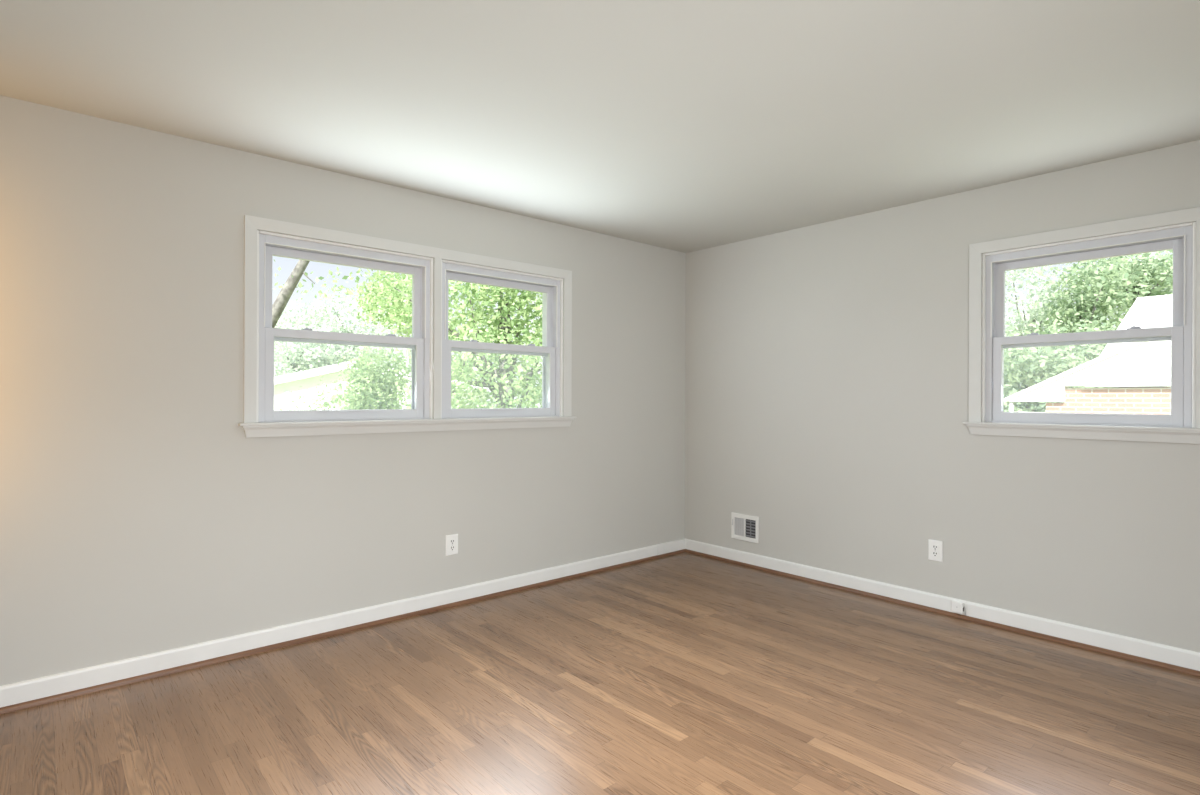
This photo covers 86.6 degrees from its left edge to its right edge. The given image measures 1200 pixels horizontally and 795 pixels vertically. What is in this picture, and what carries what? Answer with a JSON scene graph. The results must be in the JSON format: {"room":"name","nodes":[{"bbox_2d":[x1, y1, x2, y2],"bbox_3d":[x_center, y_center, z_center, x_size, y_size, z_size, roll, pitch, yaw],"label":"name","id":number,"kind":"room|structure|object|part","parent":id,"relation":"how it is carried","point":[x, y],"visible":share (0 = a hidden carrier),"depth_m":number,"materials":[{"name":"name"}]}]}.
{"room":"empty bedroom","nodes":[
{"label":"empty bedroom","id":0,"kind":"room"},
{"bbox_2d":[0,95,685,685],"bbox_3d":[-1.087,0.029,3.759,4.620,2.440,0.160,0,0,-41],"label":"wall","id":1,"kind":"structure","parent":0,"point":[138,515],"depth_m":3.01,"materials":[{"name":"paint"}]},
{"bbox_2d":[0,539,684,707],"bbox_3d":[-1.039,1.199,3.688,4.606,0.100,0.017,0,0,-41],"label":"baseboard","id":2,"kind":"structure","parent":1,"relation":"attached to","point":[28,690],"depth_m":3.20,"materials":[{"name":"white paint"}]},
{"bbox_2d":[0,549,684,713],"bbox_3d":[-1.029,1.239,3.676,4.606,0.020,0.019,0,0,-41],"label":"trim","id":3,"kind":"structure","parent":1,"relation":"attached to","point":[53,698],"depth_m":3.19,"materials":[{"name":"brown wood"}]},
{"bbox_2d":[238,215,575,437],"bbox_3d":[-1.019,-0.341,3.815,2.072,1.077,0.245,0,0,-41],"label":"window","id":4,"kind":"structure","parent":1,"relation":"in","point":[429,344],"depth_m":3.69,"materials":[{"name":"paint"}]},
{"bbox_3d":[-1.387,-0.527,3.496,0.850,0.477,0.030,0,0,-41],"label":"sash","id":5,"kind":"part","parent":4,"relation":"part of","materials":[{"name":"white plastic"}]},
{"bbox_3d":[-1.407,-0.337,3.518,0.940,0.970,0.180,0,0,-41],"label":"frame","id":6,"kind":"part","parent":4,"relation":"part of","materials":[{"name":"white plastic"}]},
{"bbox_3d":[-1.361,-0.113,3.464,0.850,0.473,0.038,0,0,-41],"label":"sash","id":7,"kind":"part","parent":4,"relation":"part of","materials":[{"name":"white plastic"}]},
{"bbox_3d":[-0.962,0.135,3.748,2.072,0.016,0.067,0,0,-41],"label":"sill","id":8,"kind":"part","parent":4,"relation":"part of","materials":[{"name":"paint"}]},
{"bbox_3d":[-0.653,-0.524,4.141,0.833,0.477,0.030,0,0,-41],"label":"sash","id":9,"kind":"part","parent":4,"relation":"part of","materials":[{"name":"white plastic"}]},
{"bbox_3d":[-0.627,-0.110,4.109,0.833,0.473,0.038,0,0,-41],"label":"sash","id":10,"kind":"part","parent":4,"relation":"part of","materials":[{"name":"white plastic"}]},
{"bbox_3d":[-0.673,-0.335,4.162,0.923,0.970,0.180,0,0,-41],"label":"frame","id":11,"kind":"part","parent":4,"relation":"part of","materials":[{"name":"white plastic"}]},
{"bbox_2d":[446,534,457,555],"bbox_3d":[-0.888,0.885,3.825,0.081,0.122,0.009,0,0,-41],"label":"electrical outlet","id":12,"kind":"object","parent":1,"relation":"attached to","point":[451,540],"visible":1,"depth_m":3.82,"materials":[{"name":"white plastic"}]},
{"bbox_2d":[0,0,1199,252],"bbox_3d":[0.521,-1.286,1.934,5.540,0.200,5.620,0,0,-41],"label":"ceiling","id":13,"kind":"structure","parent":0,"point":[685,126],"depth_m":2.45,"materials":[{"name":"paint"}]},
{"bbox_2d":[0,552,1199,794],"bbox_3d":[0.511,1.354,1.933,4.940,0.200,5.020,0,0,-41],"label":"floor","id":14,"kind":"structure","parent":0,"point":[684,673],"depth_m":2.54,"materials":[{"name":"brown wood"}]},
{"bbox_2d":[685,140,1199,651],"bbox_3d":[2.259,0.041,3.571,0.160,2.440,4.860,0,0,-41],"label":"wall","id":15,"kind":"structure","parent":0,"point":[827,379],"depth_m":3.84,"materials":[{"name":"paint"}]},
{"bbox_2d":[731,512,758,543],"bbox_3d":[1.082,0.976,4.770,0.020,0.197,0.245,0,0,-41],"label":"air vent","id":16,"kind":"object","parent":15,"relation":"in","point":[744,527],"visible":1,"depth_m":4.77,"materials":[{"name":"metal"}]},
{"bbox_2d":[685,549,959,617],"bbox_3d":[1.371,1.248,4.420,0.019,0.020,2.071,0,0,-41],"label":"trim","id":17,"kind":"structure","parent":15,"relation":"attached to","point":[956,615],"depth_m":4.21,"materials":[{"name":"brown wood"}]},
{"bbox_2d":[928,539,942,561],"bbox_3d":[1.979,0.904,3.758,0.009,0.122,0.081,0,0,-41],"label":"electrical outlet","id":18,"kind":"object","parent":15,"relation":"attached to","point":[935,548],"visible":1,"depth_m":3.75,"materials":[{"name":"white plastic"}]},
{"bbox_2d":[685,539,1199,670],"bbox_3d":[2.242,1.211,3.453,0.014,0.100,4.700,0,0,-41],"label":"baseboard","id":19,"kind":"structure","parent":15,"relation":"attached to","point":[1172,655],"depth_m":3.56,"materials":[{"name":"white paint"}]},
{"bbox_2d":[952,601,965,614],"bbox_3d":[2.051,1.204,3.643,0.021,0.068,0.071,0,0,-41],"label":"phone jack","id":20,"kind":"object","parent":19,"relation":"attached to","point":[958,607],"visible":1,"depth_m":3.64,"materials":[{"name":"white plastic"}]},
{"bbox_2d":[959,614,1199,676],"bbox_3d":[2.918,1.254,2.659,0.019,0.020,2.613,0,0,-41],"label":"trim","id":21,"kind":"structure","parent":15,"relation":"attached to","point":[977,620],"depth_m":3.19,"materials":[{"name":"brown wood"}]},
{"bbox_2d":[962,207,1199,443],"bbox_3d":[2.496,-0.329,3.299,0.245,1.077,1.052,0,0,-41],"label":"window","id":22,"kind":"structure","parent":15,"relation":"in","point":[988,341],"depth_m":3.21,"materials":[{"name":"paint"}]},
{"bbox_3d":[2.427,0.148,3.240,0.067,0.016,1.052,0,0,-41],"label":"sill","id":23,"kind":"part","parent":22,"relation":"part of","materials":[{"name":"paint"}]},
{"bbox_3d":[2.466,-0.099,3.274,0.038,0.473,0.794,0,0,-41],"label":"sash","id":24,"kind":"part","parent":22,"relation":"part of","materials":[{"name":"white plastic"}]},
{"bbox_3d":[2.499,-0.512,3.301,0.030,0.477,0.794,0,0,-41],"label":"sash","id":25,"kind":"part","parent":22,"relation":"part of","materials":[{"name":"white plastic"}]},
{"label":"outside","id":26,"kind":"structure","parent":0,"visible":0},
{"bbox_3d":[-14.501,3.558,45.237,110.000,0.300,79.830,0,0,-41],"label":"ground","id":27,"kind":"structure","parent":26,"visible":0},
{"bbox_2d":[275,293,345,349],"bbox_3d":[-20.717,-1.886,44.252,6.522,10.560,5.948,0,0,-41],"label":"tree","id":28,"kind":"object","parent":27,"relation":"on","point":[303,316],"visible":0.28,"depth_m":43.70,"materials":[{"name":"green plant"}]},
{"bbox_2d":[279,376,353,409],"bbox_3d":[-5.740,1.488,13.052,1.751,3.894,1.645,0,0,-41],"label":"shrub","id":29,"kind":"object","parent":27,"relation":"on","point":[326,403],"visible":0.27,"depth_m":12.96,"materials":[{"name":"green plant"}]},
{"bbox_2d":[274,316,360,376],"bbox_3d":[-16.434,-0.608,34.347,6.155,8.037,6.468,0,0,-41],"label":"tree","id":30,"kind":"object","parent":27,"relation":"on","point":[291,347],"visible":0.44,"depth_m":33.19,"materials":[{"name":"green plant"}]},
{"bbox_2d":[282,326,359,373],"bbox_3d":[-15.506,-0.342,35.986,4.343,7.511,5.146,0,0,6],"label":"tree","id":31,"kind":"object","parent":27,"relation":"on","point":[343,348],"visible":0.23,"depth_m":34.99,"materials":[{"name":"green plant"}]},
{"bbox_2d":[272,260,370,327],"bbox_3d":[-4.902,-0.204,8.687,4.478,7.458,2.134,0,0,-14],"label":"leaning tree","id":32,"kind":"object","parent":27,"relation":"on","point":[288,288],"visible":0.07,"depth_m":8.95,"materials":[{"name":"grey plant"}]},
{"bbox_2d":[299,287,401,363],"bbox_3d":[-14.806,-1.655,38.324,5.773,10.130,5.878,0,0,-41],"label":"tree","id":33,"kind":"object","parent":27,"relation":"on","point":[343,329],"visible":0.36,"depth_m":37.46,"materials":[{"name":"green plant"}]},
{"bbox_2d":[328,346,410,409],"bbox_3d":[-4.005,1.189,11.541,1.887,4.504,1.780,0,0,-4],"label":"shrub","id":34,"kind":"object","parent":27,"relation":"on","point":[375,392],"visible":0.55,"depth_m":11.20,"materials":[{"name":"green plant"}]},
{"bbox_2d":[274,361,489,409],"bbox_3d":[-6.628,1.226,19.200,6.401,4.412,4.400,0,0,0],"label":"shed","id":35,"kind":"object","parent":27,"relation":"on","point":[308,379],"visible":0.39,"depth_m":17.30,"materials":[{"name":"white"}]},
{"bbox_2d":[342,270,454,408],"bbox_3d":[-4.481,0.180,14.231,2.130,6.521,2.618,0,0,-41],"label":"tree","id":36,"kind":"object","parent":27,"relation":"on","point":[369,297],"visible":0.29,"depth_m":13.97,"materials":[{"name":"green plant"}]},
{"bbox_2d":[347,273,462,365],"bbox_3d":[-9.025,-1.129,30.162,6.625,9.156,5.835,0,0,-41],"label":"tree","id":37,"kind":"object","parent":27,"relation":"on","point":[364,316],"visible":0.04,"depth_m":28.88,"materials":[{"name":"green plant"}]},
{"bbox_2d":[335,268,541,408],"bbox_3d":[-1.437,0.257,8.765,4.695,6.390,2.863,0,0,4],"label":"tree","id":38,"kind":"object","parent":27,"relation":"on","point":[507,387],"visible":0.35,"depth_m":8.44,"materials":[{"name":"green plant"}]},
{"bbox_2d":[374,280,527,407],"bbox_3d":[-6.260,-0.579,27.014,6.370,10.729,6.492,0,0,13],"label":"tree","id":39,"kind":"object","parent":27,"relation":"on","point":[451,294],"visible":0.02,"depth_m":26.06,"materials":[{"name":"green plant"}]},
{"bbox_2d":[494,295,541,407],"bbox_3d":[-2.201,-0.659,33.284,8.716,11.715,8.772,0,0,-41],"label":"tree","id":40,"kind":"object","parent":27,"relation":"on","point":[530,331],"visible":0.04,"depth_m":32.11,"materials":[{"name":"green plant"}]},
{"bbox_2d":[1004,262,1089,387],"bbox_3d":[16.155,-1.329,23.988,4.520,9.719,4.522,0,0,-41],"label":"tree","id":41,"kind":"object","parent":27,"relation":"on","point":[1032,316],"visible":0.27,"depth_m":23.46,"materials":[{"name":"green plant"}]},
{"bbox_2d":[1004,320,1104,411],"bbox_3d":[12.403,0.683,17.787,3.923,5.649,4.564,0,0,-41],"label":"tree","id":42,"kind":"object","parent":27,"relation":"on","point":[1033,372],"visible":0.42,"depth_m":17.26,"materials":[{"name":"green plant"}]},
{"bbox_2d":[1005,283,1108,368],"bbox_3d":[18.892,-0.693,27.053,5.034,8.464,4.895,0,0,-41],"label":"tree","id":43,"kind":"object","parent":27,"relation":"on","point":[1031,287],"visible":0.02,"depth_m":27.10,"materials":[{"name":"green plant"}]},
{"bbox_2d":[1014,314,1122,404],"bbox_3d":[14.158,0.552,18.957,3.883,5.918,3.526,0,0,-41],"label":"tree","id":44,"kind":"object","parent":27,"relation":"on","point":[1093,355],"visible":0.09,"depth_m":18.53,"materials":[{"name":"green plant"}]},
{"bbox_2d":[1017,255,1165,370],"bbox_3d":[16.085,-0.860,20.907,3.311,8.763,3.697,0,0,9],"label":"tree","id":45,"kind":"object","parent":27,"relation":"on","point":[1089,300],"visible":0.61,"depth_m":20.60,"materials":[{"name":"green plant"}]},
{"bbox_2d":[1057,249,1172,332],"bbox_3d":[18.330,-1.248,21.871,4.739,9.568,4.675,0,0,-41],"label":"tree","id":46,"kind":"object","parent":27,"relation":"on","point":[1163,280],"visible":0.29,"depth_m":20.99,"materials":[{"name":"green plant"}]},
{"bbox_2d":[1109,251,1172,316],"bbox_3d":[21.495,-1.556,23.994,4.783,10.189,4.801,0,0,-41],"label":"tree","id":47,"kind":"object","parent":27,"relation":"on","point":[1151,255],"visible":0.03,"depth_m":24.01,"materials":[{"name":"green plant"}]},
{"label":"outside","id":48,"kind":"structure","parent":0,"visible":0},
{"bbox_3d":[40.189,3.754,13.418,69.830,0.300,40.169,0,0,-41],"label":"ground","id":49,"kind":"structure","parent":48,"visible":0},
{"bbox_2d":[1004,294,1172,414],"bbox_3d":[13.651,0.715,10.480,8.600,5.580,9.800,0,0,-41],"label":"brick house","id":50,"kind":"structure","parent":49,"relation":"on","point":[1140,372],"depth_m":10.32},
{"bbox_3d":[7.310,1.782,11.329,0.065,3.400,0.065,0,0,26],"label":"porch post","id":51,"kind":"part","parent":50,"relation":"part of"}
]}

